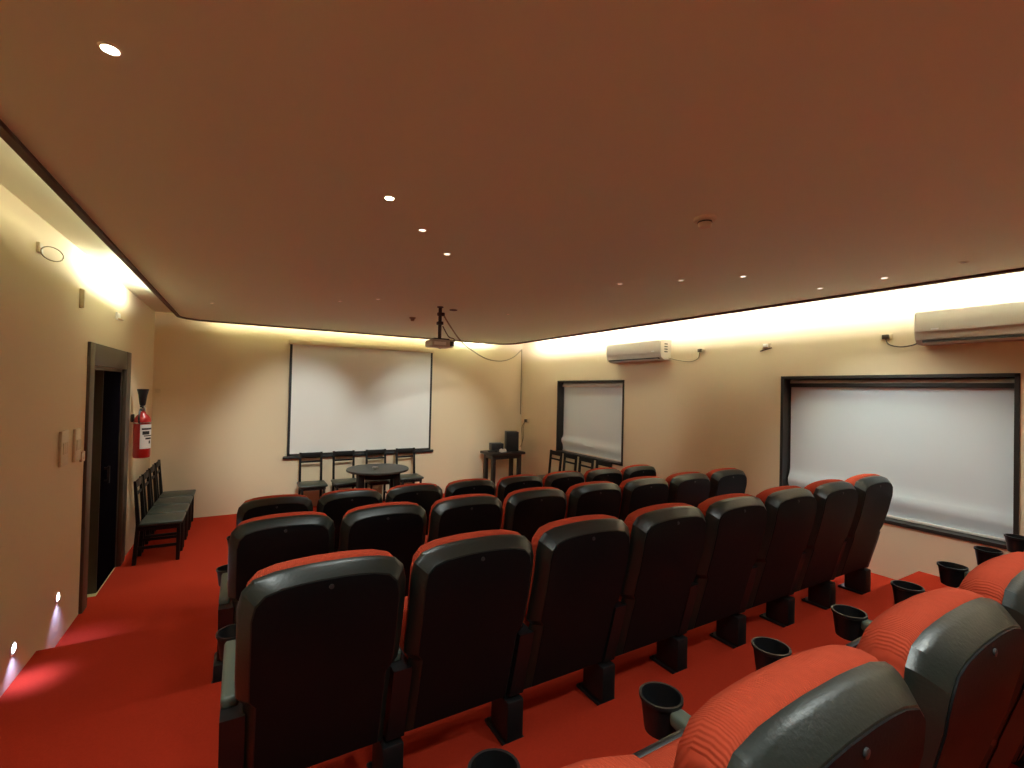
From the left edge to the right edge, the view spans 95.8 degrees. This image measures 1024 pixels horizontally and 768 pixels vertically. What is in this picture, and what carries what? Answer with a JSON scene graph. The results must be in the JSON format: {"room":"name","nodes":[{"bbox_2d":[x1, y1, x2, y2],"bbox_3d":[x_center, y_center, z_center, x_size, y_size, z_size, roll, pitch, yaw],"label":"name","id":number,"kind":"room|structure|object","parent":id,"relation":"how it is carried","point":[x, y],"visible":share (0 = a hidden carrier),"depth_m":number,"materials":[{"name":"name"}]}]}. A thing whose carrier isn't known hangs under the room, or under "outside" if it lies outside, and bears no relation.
{"room":"auditorium","nodes":[
{"label":"auditorium","id":0,"kind":"room"},
{"bbox_2d":[0,184,154,696],"bbox_3d":[-2.783,0.492,2.335,0.250,3.300,9.937,2,-1,-30],"label":"wall","id":1,"kind":"structure","parent":0,"point":[45,335],"depth_m":2.98,"materials":[{"name":"beige paint"}]},
{"bbox_2d":[9,641,16,656],"bbox_3d":[-2.835,1.505,2.631,0.010,0.080,0.080,2,-1,-30],"label":"step light","id":2,"kind":"object","parent":1,"relation":"attached to","point":[12,650],"visible":1,"depth_m":2.62,"materials":[{"name":"white plastic"}]},
{"bbox_2d":[36,242,63,261],"bbox_3d":[-2.860,-0.806,2.854,0.043,0.095,0.163,1,-1,0],"label":"loop","id":3,"kind":"object","parent":1,"relation":"attached to","point":[39,246],"visible":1,"depth_m":2.81,"materials":[{"name":"beige plastic"}]},
{"bbox_2d":[58,430,68,467],"bbox_3d":[-3.142,0.450,3.226,0.024,0.249,0.212,2,-1,-30],"label":"switch plate","id":4,"kind":"object","parent":1,"relation":"attached to","point":[63,445],"visible":1,"depth_m":3.23,"materials":[{"name":"beige plastic"}]},
{"bbox_2d":[72,428,81,461],"bbox_3d":[-3.297,0.459,3.491,0.024,0.251,0.218,2,-1,-30],"label":"switch plate","id":5,"kind":"object","parent":1,"relation":"attached to","point":[77,433],"visible":1,"depth_m":3.49,"materials":[{"name":"beige plastic"}]},
{"bbox_2d":[79,288,84,307],"bbox_3d":[-3.292,-0.654,3.545,0.028,0.150,0.030,2,-1,-30],"label":"cable trunking","id":6,"kind":"object","parent":1,"relation":"attached to","point":[82,291],"visible":1,"depth_m":3.54,"materials":[{"name":"beige plastic"}]},
{"bbox_2d":[78,342,131,613],"bbox_3d":[-3.962,0.797,4.364,0.272,2.290,1.590,2,-1,-30],"label":"door","id":7,"kind":"structure","parent":1,"relation":"in","point":[107,409],"depth_m":4.39,"materials":[{"name":"brown wood"}]},
{"bbox_2d":[115,312,123,320],"bbox_3d":[-3.891,-0.669,4.596,0.050,0.070,0.130,2,-1,-30],"label":"wall socket","id":8,"kind":"object","parent":1,"relation":"attached to","point":[117,315],"visible":1,"depth_m":4.56,"materials":[{"name":"white plastic"}]},
{"bbox_2d":[131,389,151,458],"bbox_3d":[-4.238,0.453,5.297,0.216,0.790,0.213,1,-1,18],"label":"fire extinguisher","id":9,"kind":"object","parent":1,"relation":"attached to","point":[141,448],"visible":1,"depth_m":5.26,"materials":[{"name":"red paint"}]},
{"bbox_2d":[142,428,150,442],"bbox_3d":[-4.183,0.594,5.307,0.022,0.180,0.113,1,-1,12],"label":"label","id":10,"kind":"object","parent":9,"relation":"attached to","point":[146,432],"depth_m":5.29,"materials":[{"name":"white paper"}]},
{"bbox_2d":[0,137,171,312],"bbox_3d":[-0.003,-1.014,3.954,6.603,0.150,10.037,2,-1,-30],"label":"ceiling","id":11,"kind":"structure","parent":0,"point":[16,176],"depth_m":2.83,"materials":[{"name":"beige paint"}]},
{"bbox_2d":[87,568,114,596],"bbox_3d":[-4.445,1.955,4.048,1.280,0.064,1.670,2,-1,-30],"label":"floor","id":12,"kind":"structure","parent":0,"point":[94,594],"depth_m":4.31,"materials":[{"name":"beige tile"}]},
{"bbox_2d":[150,312,522,517],"bbox_3d":[-2.502,0.575,8.162,6.603,3.300,0.250,2,-1,-30],"label":"wall","id":13,"kind":"structure","parent":0,"point":[219,427],"depth_m":7.21,"materials":[{"name":"beige paint"}]},
{"bbox_2d":[283,339,433,458],"bbox_3d":[-2.522,0.273,7.960,2.508,1.903,0.075,2,-1,-30],"label":"projection screen","id":14,"kind":"object","parent":13,"relation":"attached to","point":[360,398],"visible":1,"depth_m":7.88,"materials":[{"name":"white fabric"}]},
{"bbox_2d":[0,493,1019,767],"bbox_3d":[-0.069,1.867,3.916,6.143,0.715,9.537,2,-1,-30],"label":"floor","id":15,"kind":"structure","parent":0,"point":[127,684],"depth_m":2.53,"materials":[{"name":"red carpet"}]},
{"bbox_2d":[131,476,185,565],"bbox_3d":[-3.962,1.503,5.215,0.447,0.900,0.410,2,-1,-30],"label":"dining chair","id":16,"kind":"object","parent":15,"relation":"on","point":[176,519],"visible":1,"depth_m":5.14,"materials":[{"name":"brown wood"}]},
{"bbox_2d":[141,470,189,552],"bbox_3d":[-4.186,1.503,5.599,0.447,0.900,0.410,2,-1,-30],"label":"dining chair","id":17,"kind":"object","parent":15,"relation":"on","point":[184,507],"visible":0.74,"depth_m":5.56,"materials":[{"name":"brown wood"}]},
{"bbox_2d":[148,464,192,536],"bbox_3d":[-4.410,1.503,5.984,0.447,0.900,0.410,2,-1,-30],"label":"dining chair","id":18,"kind":"object","parent":15,"relation":"on","point":[185,499],"visible":0.57,"depth_m":5.99,"materials":[{"name":"brown wood"}]},
{"bbox_2d":[154,460,195,530],"bbox_3d":[-4.633,1.503,6.368,0.447,0.900,0.410,2,-1,-30],"label":"dining chair","id":19,"kind":"object","parent":15,"relation":"on","point":[167,494],"visible":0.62,"depth_m":6.37,"materials":[{"name":"brown wood"}]},
{"bbox_2d":[226,494,312,541],"bbox_3d":[-2.028,1.381,3.845,0.605,1.008,0.701,2,-1,-30],"label":"seat","id":20,"kind":"object","parent":15,"relation":"on","point":[285,503],"visible":0.32,"depth_m":3.57,"materials":[{"name":"black plastic"}]},
{"bbox_2d":[244,494,305,502],"bbox_3d":[-1.917,1.282,3.732,0.504,0.809,0.263,2,-1,-30],"label":"cushion","id":21,"kind":"object","parent":20,"relation":"on","point":[285,496],"depth_m":3.62,"materials":[{"name":"red fabric"}]},
{"bbox_2d":[211,511,334,683],"bbox_3d":[-1.450,1.232,2.802,0.605,1.008,0.701,2,-1,-30],"label":"seat","id":22,"kind":"object","parent":15,"relation":"on","point":[256,544],"visible":0.56,"depth_m":2.52,"materials":[{"name":"black plastic"}]},
{"bbox_2d":[238,511,326,525],"bbox_3d":[-1.340,1.134,2.688,0.504,0.809,0.263,2,-1,-30],"label":"cushion","id":23,"kind":"object","parent":22,"relation":"on","point":[306,513],"depth_m":2.58,"materials":[{"name":"red fabric"}]},
{"bbox_2d":[215,549,405,767],"bbox_3d":[-0.805,1.093,1.791,0.605,1.008,0.701,2,-1,-30],"label":"seat","id":24,"kind":"object","parent":15,"relation":"on","point":[310,650],"visible":1,"depth_m":1.54,"materials":[{"name":"black plastic"}]},
{"bbox_2d":[246,549,392,586],"bbox_3d":[-0.695,0.994,1.677,0.504,0.809,0.263,2,-1,-30],"label":"cushion","id":25,"kind":"object","parent":24,"relation":"on","point":[342,556],"depth_m":1.56,"materials":[{"name":"red fabric"}]},
{"bbox_2d":[297,452,327,497],"bbox_3d":[-3.144,1.549,7.275,0.410,0.900,0.447,2,-1,-30],"label":"dining chair","id":26,"kind":"object","parent":15,"relation":"on","point":[320,485],"visible":0.66,"depth_m":7.34,"materials":[{"name":"brown wood"}]},
{"bbox_2d":[331,450,355,490],"bbox_3d":[-2.708,1.562,7.529,0.410,0.900,0.447,2,-1,-30],"label":"dining chair","id":27,"kind":"object","parent":15,"relation":"on","point":[347,482],"visible":0.56,"depth_m":7.60,"materials":[{"name":"brown wood"}]},
{"bbox_2d":[316,488,382,551],"bbox_3d":[-1.544,1.396,4.127,0.605,1.008,0.701,2,-1,-30],"label":"seat","id":28,"kind":"object","parent":15,"relation":"on","point":[334,504],"visible":0.29,"depth_m":3.84,"materials":[{"name":"black plastic"}]},
{"bbox_2d":[319,488,375,498],"bbox_3d":[-1.434,1.297,4.013,0.504,0.809,0.263,2,-1,-30],"label":"cushion","id":29,"kind":"object","parent":28,"relation":"on","point":[355,490],"depth_m":3.89,"materials":[{"name":"red fabric"}]},
{"bbox_2d":[346,463,408,488],"bbox_3d":[-2.030,1.643,6.976,0.910,0.754,0.910,2,-1,-30],"label":"round table","id":30,"kind":"object","parent":15,"relation":"on","point":[384,471],"visible":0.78,"depth_m":6.78,"materials":[{"name":"brown wood"}]},
{"bbox_2d":[365,449,389,500],"bbox_3d":[-2.250,1.576,7.795,0.410,0.900,0.447,2,-1,-30],"label":"dining chair","id":31,"kind":"object","parent":15,"relation":"on","point":[371,483],"visible":0.47,"depth_m":7.90,"materials":[{"name":"brown wood"}]},
{"bbox_2d":[337,502,426,596],"bbox_3d":[-0.967,1.247,3.084,0.605,1.008,0.701,2,-1,-30],"label":"seat","id":32,"kind":"object","parent":15,"relation":"on","point":[398,529],"visible":0.37,"depth_m":2.83,"materials":[{"name":"black plastic"}]},
{"bbox_2d":[343,502,417,517],"bbox_3d":[-0.856,1.148,2.970,0.504,0.809,0.263,2,-1,-30],"label":"cushion","id":33,"kind":"object","parent":32,"relation":"on","point":[388,504],"depth_m":2.84,"materials":[{"name":"red fabric"}]},
{"bbox_2d":[396,448,423,484],"bbox_3d":[-1.801,1.590,8.057,0.410,0.900,0.447,2,-1,-30],"label":"dining chair","id":34,"kind":"object","parent":15,"relation":"on","point":[404,478],"visible":0.62,"depth_m":8.14,"materials":[{"name":"brown wood"}]},
{"bbox_2d":[385,483,442,534],"bbox_3d":[-1.060,1.410,4.409,0.605,1.008,0.701,2,-1,-30],"label":"seat","id":35,"kind":"object","parent":15,"relation":"on","point":[424,495],"visible":0.3,"depth_m":4.16,"materials":[{"name":"black plastic"}]},
{"bbox_2d":[386,483,435,494],"bbox_3d":[-0.950,1.312,4.295,0.504,0.809,0.263,2,-1,-30],"label":"cushion","id":36,"kind":"object","parent":35,"relation":"on","point":[413,485],"depth_m":4.16,"materials":[{"name":"red fabric"}]},
{"bbox_2d":[366,529,533,767],"bbox_3d":[-0.327,1.107,2.069,0.605,1.008,0.701,2,-1,-30],"label":"seat","id":37,"kind":"object","parent":15,"relation":"on","point":[465,604],"visible":0.76,"depth_m":1.81,"materials":[{"name":"black plastic"}]},
{"bbox_2d":[399,596,407,655],"bbox_3d":[-0.314,1.135,2.115,0.444,0.400,0.167,2,-1,-30],"label":"seat cushion","id":38,"kind":"object","parent":37,"relation":"on","point":[401,644],"depth_m":1.96,"materials":[{"name":"red fabric"}]},
{"bbox_2d":[403,529,520,658],"bbox_3d":[-0.217,1.009,1.955,0.504,0.809,0.263,2,-1,-30],"label":"seat back","id":39,"kind":"object","parent":37,"relation":"on","point":[493,637],"depth_m":1.83,"materials":[{"name":"red fabric"}]},
{"bbox_2d":[425,494,502,543],"bbox_3d":[-0.483,1.262,3.366,0.605,1.008,0.701,2,-1,-30],"label":"seat","id":40,"kind":"object","parent":15,"relation":"on","point":[458,514],"visible":0.27,"depth_m":3.08,"materials":[{"name":"black plastic"}]},
{"bbox_2d":[444,478,495,497],"bbox_3d":[-0.577,1.425,4.691,0.605,1.008,0.701,2,-1,-30],"label":"seat","id":41,"kind":"object","parent":15,"relation":"on","point":[475,485],"visible":0.25,"depth_m":4.42,"materials":[{"name":"black plastic"}]},
{"bbox_2d":[480,450,524,483],"bbox_3d":[-0.187,1.690,8.918,0.740,0.795,0.480,2,-1,-30],"label":"side table","id":42,"kind":"object","parent":15,"relation":"on","point":[510,455],"visible":0.63,"depth_m":8.82,"materials":[{"name":"brown wood"}]},
{"bbox_2d":[489,442,503,450],"bbox_3d":[-0.300,1.216,8.934,0.240,0.150,0.218,2,-1,-19],"label":"amplifier","id":43,"kind":"object","parent":42,"relation":"on","point":[496,445],"visible":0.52,"depth_m":8.85,"materials":[{"name":"black plastic"}]},
{"bbox_2d":[504,431,518,450],"bbox_3d":[-0.009,1.111,9.017,0.240,0.375,0.248,1,-1,-10],"label":"loudspeaker","id":44,"kind":"object","parent":42,"relation":"on","point":[511,442],"visible":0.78,"depth_m":8.90,"materials":[{"name":"black plastic"}]},
{"bbox_2d":[507,433,517,449],"bbox_3d":[0.012,1.110,8.900,0.220,0.335,0.009,1,-1,-10],"label":"grille","id":45,"kind":"object","parent":44,"relation":"attached to","point":[512,438],"depth_m":8.90,"materials":[{"name":"black fabric"}]},
{"bbox_2d":[495,474,542,506],"bbox_3d":[-0.093,1.440,4.973,0.605,1.008,0.701,2,-1,-30],"label":"seat","id":46,"kind":"object","parent":15,"relation":"on","point":[505,485],"visible":0.29,"depth_m":4.67,"materials":[{"name":"black plastic"}]},
{"bbox_2d":[495,474,535,496],"bbox_3d":[0.017,1.341,4.859,0.504,0.809,0.263,2,-1,-30],"label":"cushion","id":47,"kind":"object","parent":46,"relation":"on","point":[498,488],"depth_m":4.68,"materials":[{"name":"red fabric"}]},
{"bbox_2d":[501,487,566,541],"bbox_3d":[0.001,1.276,3.648,0.605,1.008,0.701,2,-1,-30],"label":"seat","id":48,"kind":"object","parent":15,"relation":"on","point":[526,510],"visible":0.3,"depth_m":3.36,"materials":[{"name":"black plastic"}]},
{"bbox_2d":[501,487,559,528],"bbox_3d":[0.111,1.178,3.534,0.504,0.809,0.263,2,-1,-30],"label":"cushion","id":49,"kind":"object","parent":48,"relation":"on","point":[505,524],"depth_m":3.35,"materials":[{"name":"red fabric"}]},
{"bbox_2d":[536,450,562,479],"bbox_3d":[0.604,1.647,8.216,0.447,0.900,0.410,2,-1,-30],"label":"dining chair","id":50,"kind":"object","parent":15,"relation":"on","point":[553,452],"visible":0.34,"depth_m":8.32,"materials":[{"name":"brown wood"}]},
{"bbox_2d":[484,514,629,745],"bbox_3d":[0.150,1.122,2.347,0.605,1.008,0.701,2,-1,-30],"label":"seat","id":51,"kind":"object","parent":15,"relation":"on","point":[580,562],"visible":0.77,"depth_m":2.09,"materials":[{"name":"black plastic"}]},
{"bbox_2d":[523,514,617,626],"bbox_3d":[0.261,1.023,2.233,0.504,0.809,0.263,2,-1,-30],"label":"cushion","id":52,"kind":"object","parent":51,"relation":"on","point":[595,607],"depth_m":2.08,"materials":[{"name":"red fabric"}]},
{"bbox_2d":[542,471,584,493],"bbox_3d":[0.391,1.455,5.254,0.605,1.008,0.701,2,-1,-30],"label":"seat","id":53,"kind":"object","parent":15,"relation":"on","point":[562,480],"visible":0.22,"depth_m":4.97,"materials":[{"name":"black plastic"}]},
{"bbox_2d":[542,471,579,486],"bbox_3d":[0.501,1.356,5.140,0.504,0.809,0.263,2,-1,-30],"label":"cushion","id":54,"kind":"object","parent":53,"relation":"on","point":[545,480],"depth_m":4.97,"materials":[{"name":"red fabric"}]},
{"bbox_2d":[562,453,577,470],"bbox_3d":[0.818,1.647,7.848,0.447,0.900,0.410,2,-1,-30],"label":"dining chair","id":55,"kind":"object","parent":15,"relation":"on","point":[566,455],"visible":0.2,"depth_m":7.94,"materials":[{"name":"brown wood"}]},
{"bbox_2d":[578,456,593,472],"bbox_3d":[1.032,1.647,7.481,0.447,0.900,0.410,2,-1,-30],"label":"dining chair","id":56,"kind":"object","parent":15,"relation":"on","point":[584,459],"visible":0.2,"depth_m":7.60,"materials":[{"name":"brown wood"}]},
{"bbox_2d":[565,481,621,517],"bbox_3d":[0.484,1.291,3.929,0.605,1.008,0.701,2,-1,-30],"label":"seat","id":57,"kind":"object","parent":15,"relation":"on","point":[593,497],"visible":0.26,"depth_m":3.64,"materials":[{"name":"black plastic"}]},
{"bbox_2d":[584,467,621,485],"bbox_3d":[0.874,1.469,5.536,0.605,1.008,0.701,2,-1,-30],"label":"seat","id":58,"kind":"object","parent":15,"relation":"on","point":[614,475],"visible":0.2,"depth_m":5.26,"materials":[{"name":"black plastic"}]},
{"bbox_2d":[584,467,615,481],"bbox_3d":[0.985,1.371,5.422,0.504,0.809,0.263,2,-1,-30],"label":"cushion","id":59,"kind":"object","parent":58,"relation":"on","point":[588,473],"depth_m":5.24,"materials":[{"name":"red fabric"}]},
{"bbox_2d":[595,459,611,467],"bbox_3d":[1.245,1.647,7.114,0.447,0.900,0.410,2,-1,-30],"label":"dining chair","id":60,"kind":"object","parent":15,"relation":"on","point":[598,462],"visible":0.11,"depth_m":7.22,"materials":[{"name":"brown wood"}]},
{"bbox_2d":[561,754,651,767],"bbox_3d":[-0.176,0.960,0.678,0.605,1.008,0.701,2,-1,-30],"label":"seat","id":61,"kind":"object","parent":15,"relation":"on","point":[622,761],"visible":1,"depth_m":0.58,"materials":[{"name":"red fabric"}]},
{"bbox_2d":[621,464,655,480],"bbox_3d":[1.392,1.485,5.838,0.684,1.008,0.701,2,-1,-30],"label":"seat","id":62,"kind":"object","parent":15,"relation":"on","point":[631,471],"visible":0.17,"depth_m":5.53,"materials":[{"name":"black plastic"}]},
{"bbox_2d":[576,503,705,705],"bbox_3d":[0.628,1.136,2.626,0.605,1.008,0.701,2,-1,-30],"label":"seat","id":63,"kind":"object","parent":15,"relation":"on","point":[667,540],"visible":0.69,"depth_m":2.36,"materials":[{"name":"black plastic"}]},
{"bbox_2d":[618,503,693,601],"bbox_3d":[0.739,1.038,2.511,0.504,0.809,0.263,2,-1,-30],"label":"cushion","id":64,"kind":"object","parent":63,"relation":"on","point":[671,585],"depth_m":2.36,"materials":[{"name":"red fabric"}]},
{"bbox_2d":[618,476,668,521],"bbox_3d":[0.968,1.306,4.211,0.605,1.008,0.701,2,-1,-30],"label":"seat","id":65,"kind":"object","parent":15,"relation":"on","point":[642,491],"visible":0.37,"depth_m":3.91,"materials":[{"name":"black plastic"}]},
{"bbox_2d":[666,472,709,506],"bbox_3d":[1.452,1.321,4.493,0.605,1.008,0.701,2,-1,-30],"label":"seat","id":66,"kind":"object","parent":15,"relation":"on","point":[691,488],"visible":0.28,"depth_m":4.20,"materials":[{"name":"black plastic"}]},
{"bbox_2d":[666,472,702,485],"bbox_3d":[1.562,1.222,4.379,0.504,0.809,0.263,2,-1,-30],"label":"cushion","id":67,"kind":"object","parent":66,"relation":"on","point":[670,479],"depth_m":4.20,"materials":[{"name":"red fabric"}]},
{"bbox_2d":[467,645,925,767],"bbox_3d":[0.308,0.975,0.960,0.605,1.008,0.701,2,-1,-30],"label":"seat","id":68,"kind":"object","parent":15,"relation":"on","point":[828,706],"visible":1,"depth_m":0.71,"materials":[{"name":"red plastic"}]},
{"bbox_2d":[640,736,681,767],"bbox_3d":[0.321,1.003,1.006,0.444,0.400,0.167,2,-1,-30],"label":"seat cushion","id":69,"kind":"object","parent":68,"relation":"on","point":[662,753],"depth_m":1.02,"materials":[{"name":"red fabric"}]},
{"bbox_2d":[673,645,877,767],"bbox_3d":[0.418,0.876,0.846,0.504,0.809,0.263,2,-1,-30],"label":"cushion","id":70,"kind":"object","parent":68,"relation":"on","point":[723,733],"depth_m":0.70,"materials":[{"name":"red fabric"}]},
{"bbox_2d":[649,493,766,673],"bbox_3d":[1.106,1.151,2.904,0.605,1.008,0.701,2,-1,-30],"label":"seat","id":71,"kind":"object","parent":15,"relation":"on","point":[735,522],"visible":0.62,"depth_m":2.64,"materials":[{"name":"black plastic"}]},
{"bbox_2d":[697,493,754,516],"bbox_3d":[1.216,1.052,2.790,0.504,0.809,0.263,2,-1,-30],"label":"cushion","id":72,"kind":"object","parent":71,"relation":"on","point":[706,506],"depth_m":2.62,"materials":[{"name":"red fabric"}]},
{"bbox_2d":[706,468,746,497],"bbox_3d":[1.970,1.337,4.795,0.684,1.008,0.701,2,-1,-30],"label":"seat","id":73,"kind":"object","parent":15,"relation":"on","point":[723,481],"visible":0.22,"depth_m":4.48,"materials":[{"name":"black plastic"}]},
{"bbox_2d":[706,468,735,479],"bbox_3d":[2.046,1.237,4.661,0.504,0.809,0.263,2,-1,-30],"label":"cushion","id":74,"kind":"object","parent":73,"relation":"on","point":[711,474],"depth_m":4.48,"materials":[{"name":"red fabric"}]},
{"bbox_2d":[709,486,816,648],"bbox_3d":[1.583,1.165,3.182,0.605,1.008,0.701,2,-1,-30],"label":"seat","id":75,"kind":"object","parent":15,"relation":"on","point":[791,510],"visible":0.67,"depth_m":2.92,"materials":[{"name":"black plastic"}]},
{"bbox_2d":[756,486,804,504],"bbox_3d":[1.694,1.067,3.068,0.504,0.809,0.263,2,-1,-30],"label":"cushion","id":76,"kind":"object","parent":75,"relation":"on","point":[766,495],"depth_m":2.90,"materials":[{"name":"red fabric"}]},
{"bbox_2d":[759,479,857,627],"bbox_3d":[2.061,1.180,3.460,0.605,1.008,0.701,2,-1,-30],"label":"seat","id":77,"kind":"object","parent":15,"relation":"on","point":[837,499],"visible":0.61,"depth_m":3.20,"materials":[{"name":"black plastic"}]},
{"bbox_2d":[804,479,842,493],"bbox_3d":[2.172,1.081,3.346,0.504,0.809,0.263,2,-1,-30],"label":"cushion","id":78,"kind":"object","parent":77,"relation":"on","point":[814,487],"depth_m":3.18,"materials":[{"name":"red fabric"}]},
{"bbox_2d":[639,587,1023,767],"bbox_3d":[0.791,0.990,1.242,0.605,1.008,0.701,2,-1,-30],"label":"seat","id":79,"kind":"object","parent":15,"relation":"on","point":[959,653],"visible":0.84,"depth_m":0.96,"materials":[{"name":"red fabric"}]},
{"bbox_2d":[857,587,984,677],"bbox_3d":[0.902,0.891,1.128,0.504,0.809,0.263,2,-1,-30],"label":"cushion","id":80,"kind":"object","parent":79,"relation":"on","point":[897,637],"depth_m":0.97,"materials":[{"name":"red fabric"}]},
{"bbox_2d":[802,474,892,609],"bbox_3d":[2.573,1.196,3.758,0.684,1.008,0.701,2,-1,-30],"label":"seat","id":81,"kind":"object","parent":15,"relation":"on","point":[875,492],"visible":0.55,"depth_m":3.50,"materials":[{"name":"black plastic"}]},
{"bbox_2d":[845,474,879,485],"bbox_3d":[2.649,1.096,3.624,0.504,0.809,0.263,2,-1,-30],"label":"cushion","id":82,"kind":"object","parent":81,"relation":"on","point":[855,480],"depth_m":3.46,"materials":[{"name":"red fabric"}]},
{"bbox_2d":[751,552,1023,767],"bbox_3d":[1.275,1.004,1.523,0.605,1.008,0.701,2,-1,-30],"label":"seat","id":83,"kind":"object","parent":15,"relation":"on","point":[1000,579],"visible":0.28,"depth_m":1.25,"materials":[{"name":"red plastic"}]},
{"bbox_2d":[958,552,1023,604],"bbox_3d":[1.386,0.906,1.409,0.504,0.809,0.263,2,-1,-30],"label":"cushion","id":84,"kind":"object","parent":83,"relation":"on","point":[998,578],"depth_m":1.24,"materials":[{"name":"red fabric"}]},
{"bbox_2d":[831,551,1023,762],"bbox_3d":[1.759,1.019,1.805,0.605,1.008,0.701,2,-1,-30],"label":"seat","id":85,"kind":"object","parent":15,"relation":"on","point":[850,623],"visible":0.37,"depth_m":1.90,"materials":[{"name":"black plastic"}]},
{"bbox_2d":[937,561,969,587],"bbox_3d":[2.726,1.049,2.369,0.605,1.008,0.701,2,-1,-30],"label":"cup holder","id":86,"kind":"object","parent":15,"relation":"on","point":[951,574],"visible":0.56,"depth_m":2.47,"materials":[{"name":"black plastic"}]},
{"bbox_2d":[890,580,1023,767],"bbox_3d":[2.243,1.034,2.087,0.605,1.008,0.701,2,-1,-30],"label":"seat","id":87,"kind":"object","parent":15,"relation":"on","point":[902,590],"visible":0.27,"depth_m":2.20,"materials":[{"name":"black plastic"}]},
{"bbox_2d":[973,534,1023,564],"bbox_3d":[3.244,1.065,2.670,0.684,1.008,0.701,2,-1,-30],"label":"cup holder","id":88,"kind":"object","parent":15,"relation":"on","point":[1014,542],"visible":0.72,"depth_m":2.83,"materials":[{"name":"black plastic"}]},
{"bbox_2d":[0,0,1023,343],"bbox_3d":[-0.104,-0.862,3.950,5.250,0.022,8.930,2,-1,-30],"label":"ceiling panel","id":89,"kind":"object","parent":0,"point":[243,156],"visible":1,"depth_m":1.71,"materials":[{"name":"brown paint"}]},
{"bbox_2d":[97,41,122,56],"bbox_3d":[-1.087,-0.906,1.252,0.053,0.006,0.053,2,-1,-30],"label":"recessed light","id":90,"kind":"object","parent":89,"relation":"attached to","point":[106,47],"visible":1,"depth_m":1.25,"materials":[{"name":"white glass"}]},
{"bbox_2d":[425,306,454,348],"bbox_3d":[-0.755,-0.623,5.128,0.358,0.452,0.268,2,-1,-30],"label":"projector","id":91,"kind":"object","parent":89,"relation":"hanging from","point":[441,343],"visible":1,"depth_m":5.05,"materials":[{"name":"white plastic"}]},
{"bbox_2d":[0,119,1023,344],"bbox_3d":[-0.104,-0.852,3.949,5.322,0.042,9.002,2,-1,-30],"label":"trim","id":92,"kind":"structure","parent":89,"relation":"attached to","point":[6,134],"depth_m":3.40,"materials":[{"name":"brown"}]},
{"bbox_2d":[693,214,716,228],"bbox_3d":[0.984,-0.823,2.361,0.112,0.048,0.112,2,-1,-30],"label":"smoke detector","id":93,"kind":"object","parent":89,"relation":"attached to","point":[704,221],"visible":1,"depth_m":2.33,"materials":[{"name":"beige paint"}]},
{"bbox_2d":[521,271,1023,579],"bbox_3d":[2.705,0.659,5.532,0.250,3.300,9.937,2,-1,-30],"label":"wall","id":94,"kind":"structure","parent":0,"point":[721,408],"depth_m":5.26,"materials":[{"name":"beige paint"}]},
{"bbox_2d":[444,316,521,413],"bbox_3d":[-0.354,-0.087,7.360,0.142,1.340,4.538,1,-1,12],"label":"cable","id":95,"kind":"object","parent":94,"relation":"attached to","point":[444,316],"visible":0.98,"depth_m":7.78,"materials":[{"name":"brown plastic"}]},
{"bbox_2d":[520,418,528,445],"bbox_3d":[0.224,0.985,9.381,0.144,0.584,0.187,2,-1,-30],"label":"wall socket","id":96,"kind":"object","parent":94,"relation":"attached to","point":[526,420],"visible":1,"depth_m":9.38,"materials":[{"name":"beige plastic"}]},
{"bbox_2d":[556,380,623,465],"bbox_3d":[1.352,0.595,7.815,0.232,1.307,1.715,2,-1,-30],"label":"window","id":97,"kind":"structure","parent":94,"relation":"in","point":[560,390],"depth_m":8.47,"materials":[{"name":"black wood"}]},
{"bbox_2d":[561,382,622,461],"bbox_3d":[1.356,0.597,7.817,0.077,1.243,1.635,2,-1,-30],"label":"roller blind","id":98,"kind":"object","parent":97,"relation":"attached to","point":[592,426],"visible":0.85,"depth_m":7.78,"materials":[{"name":"white fabric"}]},
{"bbox_2d":[606,340,670,362],"bbox_3d":[1.798,-0.459,6.681,0.219,0.276,1.063,2,-1,-30],"label":"air conditioner","id":99,"kind":"object","parent":94,"relation":"attached to","point":[654,350],"visible":1,"depth_m":6.49,"materials":[{"name":"beige plastic"}]},
{"bbox_2d":[609,357,659,361],"bbox_3d":[1.753,-0.349,6.657,0.075,0.018,0.960,2,-1,-30],"label":"air vent","id":100,"kind":"object","parent":99,"relation":"attached to","point":[616,359],"depth_m":6.64,"materials":[{"name":"grey plastic"}]},
{"bbox_2d":[760,343,771,351],"bbox_3d":[2.810,-0.405,5.114,0.045,0.090,0.132,2,-1,-30],"label":"wall socket","id":101,"kind":"object","parent":94,"relation":"attached to","point":[766,345],"visible":1,"depth_m":5.10,"materials":[{"name":"beige plastic"}]},
{"bbox_2d":[880,334,892,339],"bbox_3d":[3.364,-0.424,4.164,0.045,0.050,0.090,2,-1,-30],"label":"wall socket","id":102,"kind":"object","parent":94,"relation":"attached to","point":[882,336],"visible":1,"depth_m":4.15,"materials":[{"name":"beige plastic"}]},
{"bbox_2d":[779,373,1019,548],"bbox_3d":[3.422,0.585,4.262,0.232,1.328,1.770,2,-1,-30],"label":"window","id":103,"kind":"structure","parent":94,"relation":"in","point":[785,407],"depth_m":3.93,"materials":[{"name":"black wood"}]},
{"bbox_2d":[788,378,1013,541],"bbox_3d":[3.426,0.587,4.264,0.077,1.264,1.690,2,-1,-30],"label":"roller blind","id":104,"kind":"object","parent":103,"relation":"attached to","point":[945,447],"visible":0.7,"depth_m":4.03,"materials":[{"name":"white fabric"}]},
{"bbox_2d":[914,301,1023,345],"bbox_3d":[3.736,-0.459,3.355,0.219,0.276,1.243,2,-1,-30],"label":"air conditioner","id":105,"kind":"object","parent":94,"relation":"attached to","point":[1002,322],"visible":1,"depth_m":3.54,"materials":[{"name":"beige plastic"}]},
{"bbox_2d":[922,334,1023,342],"bbox_3d":[3.691,-0.349,3.330,0.075,0.018,1.140,2,-1,-30],"label":"air vent","id":106,"kind":"object","parent":105,"relation":"attached to","point":[965,338],"depth_m":3.55,"materials":[{"name":"grey plastic"}]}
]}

